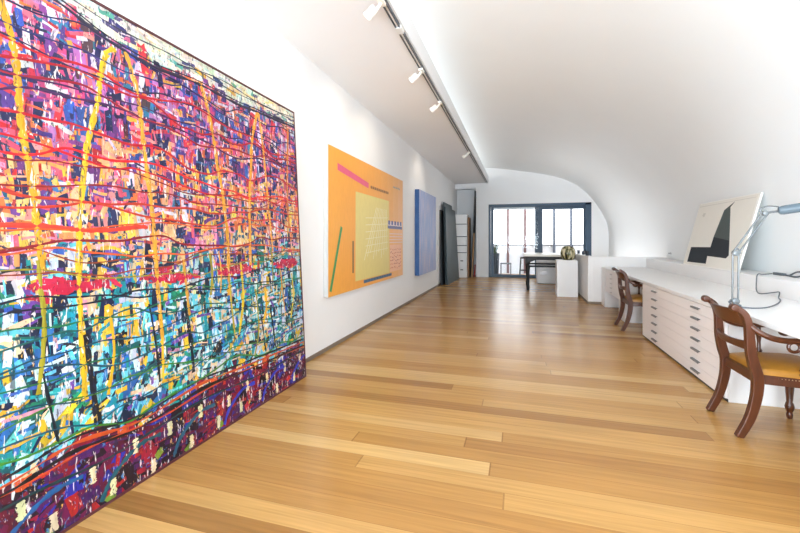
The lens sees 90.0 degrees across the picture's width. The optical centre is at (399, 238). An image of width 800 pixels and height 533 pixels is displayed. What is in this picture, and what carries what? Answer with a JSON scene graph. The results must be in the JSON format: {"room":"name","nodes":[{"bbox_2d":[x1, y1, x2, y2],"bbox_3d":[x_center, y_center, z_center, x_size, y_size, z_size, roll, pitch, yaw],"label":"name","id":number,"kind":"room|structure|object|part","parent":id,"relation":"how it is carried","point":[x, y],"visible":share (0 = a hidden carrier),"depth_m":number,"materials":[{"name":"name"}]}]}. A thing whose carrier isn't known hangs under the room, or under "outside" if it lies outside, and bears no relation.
{"room":"art studio","nodes":[
{"label":"art studio","id":0,"kind":"room"},
{"bbox_2d":[96,0,456,357],"bbox_3d":[-0.279,-0.650,6.865,0.150,3.900,18.200,0,0,17],"label":"wall","id":1,"kind":"structure","parent":0,"point":[227,35],"depth_m":4.34,"materials":[{"name":"white paint"}]},
{"bbox_2d":[324,144,402,297],"bbox_3d":[-0.411,-0.207,6.040,0.064,1.755,3.055,0,0,17],"label":"painting","id":2,"kind":"object","parent":1,"relation":"attached to","point":[363,203],"visible":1,"depth_m":5.43,"materials":[{"name":"paint"}]},
{"bbox_2d":[306,283,440,362],"bbox_3d":[-0.358,1.279,6.314,0.012,0.042,17.100,0,0,17],"label":"baseboard","id":3,"kind":"structure","parent":1,"relation":"attached to","point":[334,344],"depth_m":5.56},
{"bbox_2d":[415,189,435,275],"bbox_3d":[0.623,-0.140,9.455,0.099,1.860,1.800,0,0,17],"label":"abstract canvas","id":4,"kind":"object","parent":1,"relation":"attached to","point":[425,203],"visible":1,"depth_m":9.05,"materials":[{"name":"blue paint"}]},
{"bbox_2d":[240,0,488,183],"bbox_3d":[0.116,-2.030,5.912,1.150,0.220,16.600,0,0,17],"label":"ceiling","id":5,"kind":"structure","parent":0,"point":[369,60],"depth_m":4.45,"materials":[{"name":"white paint"}]},
{"bbox_2d":[383,0,487,183],"bbox_3d":[0.621,-1.897,5.736,0.060,0.045,16.350,0,0,17],"label":"track","id":6,"kind":"object","parent":5,"relation":"attached to","point":[399,29],"visible":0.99,"depth_m":4.35,"materials":[{"name":"grey metal"}]},
{"bbox_2d":[363,0,385,20],"bbox_3d":[-0.207,-1.812,3.171,0.173,0.142,0.100,0,0,17],"label":"track spotlight","id":7,"kind":"object","parent":6,"relation":"attached to","point":[372,10],"visible":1,"depth_m":3.15,"materials":[{"name":"white metal"}]},
{"bbox_2d":[408,68,423,83],"bbox_3d":[0.178,-1.812,4.465,0.173,0.143,0.100,0,0,17],"label":"track spotlight","id":8,"kind":"object","parent":6,"relation":"attached to","point":[414,77],"visible":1,"depth_m":4.44,"materials":[{"name":"white metal"}]},
{"bbox_2d":[429,101,441,112],"bbox_3d":[0.489,-1.812,5.509,0.173,0.143,0.100,0,0,17],"label":"track spotlight","id":9,"kind":"object","parent":6,"relation":"attached to","point":[433,108],"visible":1,"depth_m":5.49,"materials":[{"name":"white metal"}]},
{"bbox_2d":[65,274,799,532],"bbox_3d":[2.122,1.350,5.994,5.250,0.100,18.300,0,0,17],"label":"floor","id":10,"kind":"structure","parent":0,"point":[476,404],"depth_m":2.48,"materials":[{"name":"brown wood"}]},
{"bbox_2d":[0,0,305,532],"bbox_3d":[-1.391,0.046,2.401,0.184,2.513,2.938,0,0,17],"label":"abstract painting","id":11,"kind":"object","parent":10,"relation":"on","point":[151,291],"visible":1,"depth_m":2.10,"materials":[{"name":"paint"}]},
{"bbox_2d":[439,210,444,284],"bbox_3d":[1.354,0.240,11.908,0.095,2.120,1.400,0,0,17],"label":"leaning board","id":12,"kind":"object","parent":10,"relation":"on","point":[442,255],"visible":0.44,"depth_m":11.38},
{"bbox_2d":[443,202,451,283],"bbox_3d":[1.502,0.120,12.126,0.135,2.360,1.401,0,0,17],"label":"leaning board","id":13,"kind":"object","parent":10,"relation":"on","point":[444,203],"visible":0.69,"depth_m":11.47,"materials":[{"name":"wood"}]},
{"bbox_2d":[444,207,458,284],"bbox_3d":[1.593,0.189,12.203,0.165,2.221,1.801,0,0,17],"label":"leaning board","id":14,"kind":"object","parent":10,"relation":"on","point":[452,270],"visible":1,"depth_m":12.05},
{"bbox_2d":[455,214,468,277],"bbox_3d":[2.113,0.235,13.756,0.445,2.130,0.625,0,0,17],"label":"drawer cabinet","id":15,"kind":"object","parent":10,"relation":"on","point":[461,219],"visible":0.62,"depth_m":13.47,"materials":[{"name":"white paint"}]},
{"bbox_3d":[2.033,-0.655,13.488,0.429,0.286,0.020,0,0,17],"label":"drawer","id":16,"kind":"part","parent":15,"relation":"part of","materials":[{"name":"white paint"}]},
{"bbox_3d":[2.033,-0.290,13.488,0.429,0.396,0.020,0,0,17],"label":"drawer","id":17,"kind":"part","parent":15,"relation":"part of","materials":[{"name":"white paint"}]},
{"bbox_3d":[2.033,0.070,13.488,0.429,0.276,0.020,0,0,17],"label":"drawer","id":18,"kind":"part","parent":15,"relation":"part of","materials":[{"name":"white paint"}]},
{"bbox_3d":[2.033,0.340,13.488,0.429,0.216,0.020,0,0,17],"label":"drawer","id":19,"kind":"part","parent":15,"relation":"part of","materials":[{"name":"white paint"}]},
{"bbox_3d":[2.033,0.580,13.488,0.429,0.216,0.020,0,0,17],"label":"drawer","id":20,"kind":"part","parent":15,"relation":"part of","materials":[{"name":"white paint"}]},
{"bbox_3d":[2.033,0.850,13.488,0.429,0.276,0.020,0,0,17],"label":"drawer","id":21,"kind":"part","parent":15,"relation":"part of","materials":[{"name":"white paint"}]},
{"bbox_3d":[2.033,1.140,13.488,0.429,0.256,0.020,0,0,17],"label":"drawer","id":22,"kind":"part","parent":15,"relation":"part of","materials":[{"name":"white paint"}]},
{"bbox_2d":[468,217,470,277],"bbox_3d":[2.380,0.285,13.752,0.040,2.030,0.600,0,0,17],"label":"plywood sheet","id":23,"kind":"object","parent":10,"relation":"on","point":[469,219],"visible":0.93,"depth_m":13.66,"materials":[{"name":"brown wood"}]},
{"bbox_2d":[471,233,474,277],"bbox_3d":[2.464,0.550,13.508,0.154,1.503,0.038,0,0,-42],"label":"batten","id":24,"kind":"object","parent":10,"relation":"on","point":[473,233],"visible":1,"depth_m":13.50,"materials":[{"name":"brown wood"}]},
{"bbox_2d":[471,191,475,273],"bbox_3d":[2.576,-0.175,13.929,0.155,2.951,0.730,0,0,17],"label":"leaning board","id":25,"kind":"object","parent":10,"relation":"on","point":[474,213],"visible":0.63,"depth_m":13.75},
{"bbox_2d":[523,253,561,289],"bbox_3d":[3.877,0.843,10.558,1.170,0.915,1.250,0,0,17],"label":"work table","id":26,"kind":"object","parent":10,"relation":"on","point":[529,257],"visible":0.59,"depth_m":10.11,"materials":[{"name":"black wood"}]},
{"bbox_3d":[3.256,0.870,10.174,0.110,0.860,0.107,0,0,17],"label":"leg","id":27,"kind":"part","parent":26,"relation":"part of","materials":[{"name":"black wood"}]},
{"bbox_2d":[536,260,554,283],"bbox_3d":[4.474,0.945,11.864,0.800,0.710,0.666,0,0,17],"label":"storage box","id":28,"kind":"object","parent":10,"relation":"on","point":[544,275],"visible":0.42,"depth_m":11.60,"materials":[{"name":"white paint"}]},
{"bbox_2d":[555,259,577,296],"bbox_3d":[3.811,0.890,9.164,0.436,0.820,0.400,0,0,17],"label":"plinth","id":29,"kind":"object","parent":10,"relation":"on","point":[566,271],"visible":0.97,"depth_m":8.98,"materials":[{"name":"white paint"}]},
{"bbox_2d":[560,246,575,259],"bbox_3d":[3.845,0.323,9.154,0.327,0.315,0.312,0,0,17],"label":"vessel","id":30,"kind":"object","parent":29,"relation":"on","point":[567,252],"visible":0.98,"depth_m":9.04,"materials":[{"name":"green ceramic"}]},
{"bbox_2d":[602,269,618,307],"bbox_3d":[4.337,0.945,7.695,0.775,0.711,0.325,0,0,17],"label":"support","id":31,"kind":"object","parent":10,"relation":"on","point":[608,300],"visible":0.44,"depth_m":7.64,"materials":[{"name":"white paint"}]},
{"bbox_2d":[612,267,642,330],"bbox_3d":[3.445,0.863,5.767,0.622,0.874,0.538,0,0,17],"label":"armchair","id":32,"kind":"object","parent":10,"relation":"on","point":[632,300],"visible":0.55,"depth_m":5.63,"materials":[{"name":"brown wood"}]},
{"bbox_3d":[3.294,0.863,6.031,0.182,0.873,0.052,0,0,17],"label":"leg","id":33,"kind":"part","parent":32,"relation":"part of","materials":[{"name":"brown wood"}]},
{"bbox_3d":[3.206,0.515,5.838,0.097,0.114,0.390,0,0,17],"label":"crest rail","id":34,"kind":"part","parent":32,"relation":"part of","materials":[{"name":"brown wood"}]},
{"bbox_3d":[3.174,0.863,5.629,0.182,0.873,0.052,0,0,17],"label":"leg","id":35,"kind":"part","parent":32,"relation":"part of","materials":[{"name":"brown wood"}]},
{"bbox_3d":[3.505,0.910,5.749,0.470,0.060,0.523,0,0,17],"label":"seat frame","id":36,"kind":"part","parent":32,"relation":"part of","materials":[{"name":"brown wood"}]},
{"bbox_2d":[625,294,642,301],"bbox_3d":[3.524,0.856,5.744,0.450,0.092,0.532,0,0,17],"label":"seat cushion","id":37,"kind":"object","parent":32,"relation":"on","point":[634,297],"depth_m":5.61,"materials":[{"name":"fabric"}]},
{"bbox_3d":[3.398,0.632,5.527,0.468,0.157,0.055,0,0,20],"label":"armrest","id":38,"kind":"part","parent":32,"relation":"part of","materials":[{"name":"brown wood"}]},
{"bbox_2d":[619,278,642,322],"bbox_3d":[3.925,0.945,6.302,0.770,0.711,0.380,0,0,17],"label":"pedestal","id":39,"kind":"object","parent":10,"relation":"on","point":[637,314],"visible":0.04,"depth_m":6.19,"materials":[{"name":"white paint"}]},
{"bbox_2d":[643,283,799,408],"bbox_3d":[3.278,0.945,4.163,0.790,0.711,2.250,0,0,17],"label":"chest","id":40,"kind":"object","parent":10,"relation":"on","point":[682,328],"visible":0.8,"depth_m":3.69,"materials":[{"name":"white paint"}]},
{"bbox_3d":[2.928,0.934,4.267,0.019,0.096,2.226,0,0,17],"label":"drawer","id":41,"kind":"part","parent":40,"relation":"part of","materials":[{"name":"white wood"}]},
{"bbox_3d":[2.928,1.129,4.267,0.019,0.096,2.226,0,0,17],"label":"drawer","id":42,"kind":"part","parent":40,"relation":"part of","materials":[{"name":"white wood"}]},
{"bbox_3d":[2.928,1.032,4.267,0.019,0.096,2.226,0,0,17],"label":"drawer","id":43,"kind":"part","parent":40,"relation":"part of","materials":[{"name":"white wood"}]},
{"bbox_3d":[2.928,0.641,4.267,0.019,0.096,2.226,0,0,17],"label":"drawer","id":44,"kind":"part","parent":40,"relation":"part of","materials":[{"name":"white wood"}]},
{"bbox_3d":[2.928,0.739,4.267,0.019,0.096,2.226,0,0,17],"label":"drawer","id":45,"kind":"part","parent":40,"relation":"part of","materials":[{"name":"white wood"}]},
{"bbox_3d":[2.928,0.836,4.267,0.019,0.096,2.226,0,0,17],"label":"drawer","id":46,"kind":"part","parent":40,"relation":"part of","materials":[{"name":"white wood"}]},
{"bbox_3d":[2.928,1.227,4.267,0.019,0.096,2.226,0,0,17],"label":"drawer","id":47,"kind":"part","parent":40,"relation":"part of","materials":[{"name":"white wood"}]},
{"bbox_2d":[602,267,799,338],"bbox_3d":[3.352,0.569,4.366,0.785,0.038,7.280,0,0,17],"label":"countertop","id":48,"kind":"structure","parent":40,"relation":"on","point":[784,317],"depth_m":3.83,"materials":[{"name":"white paint"}]},
{"bbox_2d":[605,270,618,298],"bbox_3d":[4.127,0.794,7.014,0.790,0.411,1.080,0,0,17],"label":"chest","id":49,"kind":"object","parent":48,"relation":"hanging from","point":[611,281],"visible":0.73,"depth_m":7.10,"materials":[{"name":"white paint"}]},
{"bbox_3d":[3.776,0.632,7.119,0.019,0.079,1.056,0,0,17],"label":"drawer","id":50,"kind":"part","parent":49,"relation":"part of","materials":[{"name":"white wood"}]},
{"bbox_3d":[3.776,0.713,7.119,0.019,0.079,1.056,0,0,17],"label":"drawer","id":51,"kind":"part","parent":49,"relation":"part of","materials":[{"name":"white wood"}]},
{"bbox_3d":[3.776,0.794,7.119,0.019,0.079,1.056,0,0,17],"label":"drawer","id":52,"kind":"part","parent":49,"relation":"part of","materials":[{"name":"white wood"}]},
{"bbox_3d":[3.776,0.875,7.119,0.019,0.079,1.056,0,0,17],"label":"drawer","id":53,"kind":"part","parent":49,"relation":"part of","materials":[{"name":"white wood"}]},
{"bbox_3d":[3.776,0.956,7.119,0.019,0.079,1.056,0,0,17],"label":"drawer","id":54,"kind":"part","parent":49,"relation":"part of","materials":[{"name":"white wood"}]},
{"bbox_2d":[728,203,799,308],"bbox_3d":[3.317,0.109,3.720,0.799,0.885,1.583,0,0,23],"label":"desk lamp","id":55,"kind":"object","parent":48,"relation":"on","point":[791,208],"visible":0.97,"depth_m":3.24,"materials":[{"name":"grey metal"}]},
{"bbox_3d":[2.745,0.311,3.273,0.060,0.396,0.035,0,0,17],"label":"arm","id":56,"kind":"part","parent":55,"relation":"part of","materials":[{"name":"silver metal"}]},
{"bbox_3d":[2.833,-0.046,3.236,0.239,0.346,0.015,0,0,17],"label":"arm","id":57,"kind":"part","parent":55,"relation":"part of","materials":[{"name":"silver metal"}]},
{"bbox_3d":[3.378,0.455,3.704,1.695,0.193,0.256,0,0,-41],"label":"cord","id":58,"kind":"part","parent":55,"relation":"part of","materials":[{"name":"grey plastic"}]},
{"bbox_2d":[646,259,799,301],"bbox_3d":[3.898,0.840,4.203,0.354,0.920,7.280,0,0,17],"label":"wall ledge","id":59,"kind":"object","parent":10,"relation":"on","point":[788,287],"visible":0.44,"depth_m":4.53,"materials":[{"name":"white paint"}]},
{"bbox_2d":[683,192,762,271],"bbox_3d":[4.190,-0.071,5.285,0.246,0.911,1.586,0,0,17],"label":"artwork","id":60,"kind":"object","parent":59,"relation":"on","point":[720,225],"visible":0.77,"depth_m":5.13,"materials":[{"name":"beige paper"}]},
{"bbox_2d":[773,271,799,277],"bbox_3d":[3.940,0.347,4.051,0.080,0.065,0.468,0,0,17],"label":"plug","id":61,"kind":"object","parent":59,"relation":"on","point":[774,273],"visible":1,"depth_m":4.09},
{"bbox_2d":[701,295,799,438],"bbox_3d":[2.532,0.863,2.752,0.622,0.874,0.538,0,0,17],"label":"armchair","id":62,"kind":"object","parent":10,"relation":"on","point":[761,368],"visible":0.92,"depth_m":2.63,"materials":[{"name":"brown wood"}]},
{"bbox_3d":[2.381,0.863,3.016,0.182,0.873,0.052,0,0,17],"label":"leg","id":63,"kind":"part","parent":62,"relation":"part of","materials":[{"name":"brown wood"}]},
{"bbox_3d":[2.294,0.515,2.823,0.097,0.114,0.390,0,0,17],"label":"crest rail","id":64,"kind":"part","parent":62,"relation":"part of","materials":[{"name":"brown wood"}]},
{"bbox_3d":[2.322,0.698,2.815,0.056,0.059,0.390,0,0,17],"label":"rail","id":65,"kind":"part","parent":62,"relation":"part of","materials":[{"name":"brown wood"}]},
{"bbox_3d":[2.261,0.863,2.614,0.182,0.873,0.052,0,0,17],"label":"leg","id":66,"kind":"part","parent":62,"relation":"part of","materials":[{"name":"brown wood"}]},
{"bbox_3d":[2.624,0.632,2.979,0.468,0.157,0.055,0,0,13],"label":"armrest","id":67,"kind":"part","parent":62,"relation":"part of","materials":[{"name":"brown wood"}]},
{"bbox_3d":[2.592,0.910,2.734,0.470,0.060,0.523,0,0,17],"label":"seat frame","id":68,"kind":"part","parent":62,"relation":"part of","materials":[{"name":"brown wood"}]},
{"bbox_2d":[729,352,799,378],"bbox_3d":[2.611,0.856,2.729,0.450,0.092,0.532,0,0,17],"label":"seat cushion","id":69,"kind":"object","parent":62,"relation":"on","point":[770,365],"depth_m":2.62,"materials":[{"name":"yellow fabric"}]},
{"bbox_3d":[2.485,0.632,2.513,0.468,0.157,0.055,0,0,20],"label":"armrest","id":70,"kind":"part","parent":62,"relation":"part of","materials":[{"name":"brown wood"}]},
{"bbox_3d":[2.824,1.119,2.900,0.064,0.362,0.063,0,0,17],"label":"leg","id":71,"kind":"part","parent":62,"relation":"part of","materials":[{"name":"brown wood"}]},
{"bbox_2d":[457,189,475,274],"bbox_3d":[2.402,-0.400,14.335,0.730,3.400,0.450,0,0,17],"label":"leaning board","id":72,"kind":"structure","parent":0,"point":[465,198],"depth_m":14.40,"materials":[{"name":"white"}]},
{"bbox_2d":[455,168,608,276],"bbox_3d":[4.575,-0.650,13.976,5.100,3.900,1.400,0,0,17],"label":"wall","id":73,"kind":"structure","parent":0,"point":[505,186],"depth_m":13.40,"materials":[{"name":"white paint"}]},
{"bbox_2d":[494,207,534,209],"bbox_3d":[3.828,-1.048,13.587,1.430,0.095,0.030,0,0,17],"label":"blind","id":74,"kind":"object","parent":73,"relation":"attached to","point":[505,208],"depth_m":13.57,"materials":[{"name":"white fabric"}]},
{"bbox_2d":[489,202,590,277],"bbox_3d":[4.594,0.060,13.304,3.220,2.480,0.197,0,0,17],"label":"door","id":75,"kind":"structure","parent":73,"relation":"in","point":[586,206],"depth_m":13.30,"materials":[{"name":"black metal"}]},
{"bbox_3d":[3.885,0.085,13.498,1.590,2.370,0.050,0,0,17],"label":"sliding panel","id":76,"kind":"part","parent":75,"relation":"part of","materials":[{"name":"clear glass"}]},
{"bbox_3d":[5.247,0.085,13.165,1.530,2.370,0.050,0,0,17],"label":"sliding panel","id":77,"kind":"part","parent":75,"relation":"part of","materials":[{"name":"clear glass"}]},
{"bbox_2d":[403,0,799,275],"bbox_3d":[1.985,-0.650,5.356,5.050,3.900,16.600,0,0,17],"label":"wall","id":78,"kind":"structure","parent":0,"point":[658,111],"depth_m":4.78,"materials":[{"name":"white paint"}]},
{"bbox_2d":[573,253,666,303],"bbox_3d":[5.090,0.825,10.009,1.390,0.950,4.510,0,0,17],"label":"wall","id":79,"kind":"structure","parent":0,"point":[589,267],"depth_m":8.01,"materials":[{"name":"white paint"}]},
{"bbox_2d":[578,293,600,303],"bbox_3d":[4.537,1.278,10.170,0.253,0.045,4.518,0,0,17],"label":"baseboard","id":80,"kind":"structure","parent":79,"relation":"attached to","point":[582,297],"depth_m":8.04,"materials":[{"name":"white wood"}]},
{"bbox_3d":[4.956,1.385,14.906,7.000,0.130,3.000,0,0,17],"label":"deck","id":81,"kind":"object","parent":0,"visible":0},
{"bbox_2d":[494,244,499,273],"bbox_3d":[3.425,0.701,14.361,0.385,1.238,0.329,0,0,-37],"label":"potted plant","id":82,"kind":"object","parent":81,"relation":"on","point":[496,255],"visible":0.55,"depth_m":14.25,"materials":[{"name":"green plant"}]},
{"bbox_2d":[500,263,510,273],"bbox_3d":[3.789,1.090,14.314,0.380,0.460,0.380,0,0,17],"label":"side table","id":83,"kind":"object","parent":81,"relation":"on","point":[500,263],"visible":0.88,"depth_m":14.18,"materials":[{"name":"grey metal"}]},
{"bbox_2d":[519,257,525,274],"bbox_3d":[4.407,0.981,14.182,0.358,0.682,0.358,0,0,17],"label":"stool","id":84,"kind":"object","parent":81,"relation":"on","point":[520,269],"visible":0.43,"depth_m":14.07,"materials":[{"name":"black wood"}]},
{"bbox_2d":[494,209,582,273],"bbox_3d":[5.245,-0.180,15.175,4.600,3.000,0.160,0,0,17],"label":"screen","id":85,"kind":"object","parent":81,"relation":"on","point":[509,253],"visible":0.18,"depth_m":15.35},
{"bbox_3d":[4.169,-0.180,15.453,0.090,3.000,0.080,0,0,17],"label":"post","id":86,"kind":"part","parent":85,"relation":"part of","materials":[{"name":"metal"}]},
{"bbox_3d":[4.773,-0.180,15.273,0.090,3.000,0.080,0,0,17],"label":"post","id":87,"kind":"part","parent":85,"relation":"part of","materials":[{"name":"metal"}]},
{"bbox_3d":[5.250,0.220,15.194,4.600,0.040,0.120,0,0,17],"label":"rail","id":88,"kind":"part","parent":85,"relation":"part of","materials":[{"name":"grey metal"}]},
{"bbox_3d":[5.252,0.780,15.198,4.600,1.080,0.030,0,0,17],"label":"balustrade panel","id":89,"kind":"part","parent":85,"relation":"part of","materials":[{"name":"clear glass"}]},
{"bbox_3d":[5.770,-0.180,14.976,0.090,3.000,0.080,0,0,17],"label":"post","id":90,"kind":"part","parent":85,"relation":"part of","materials":[{"name":"metal"}]},
{"bbox_3d":[6.336,-0.180,14.808,0.090,3.000,0.080,0,0,17],"label":"post","id":91,"kind":"part","parent":85,"relation":"part of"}
]}

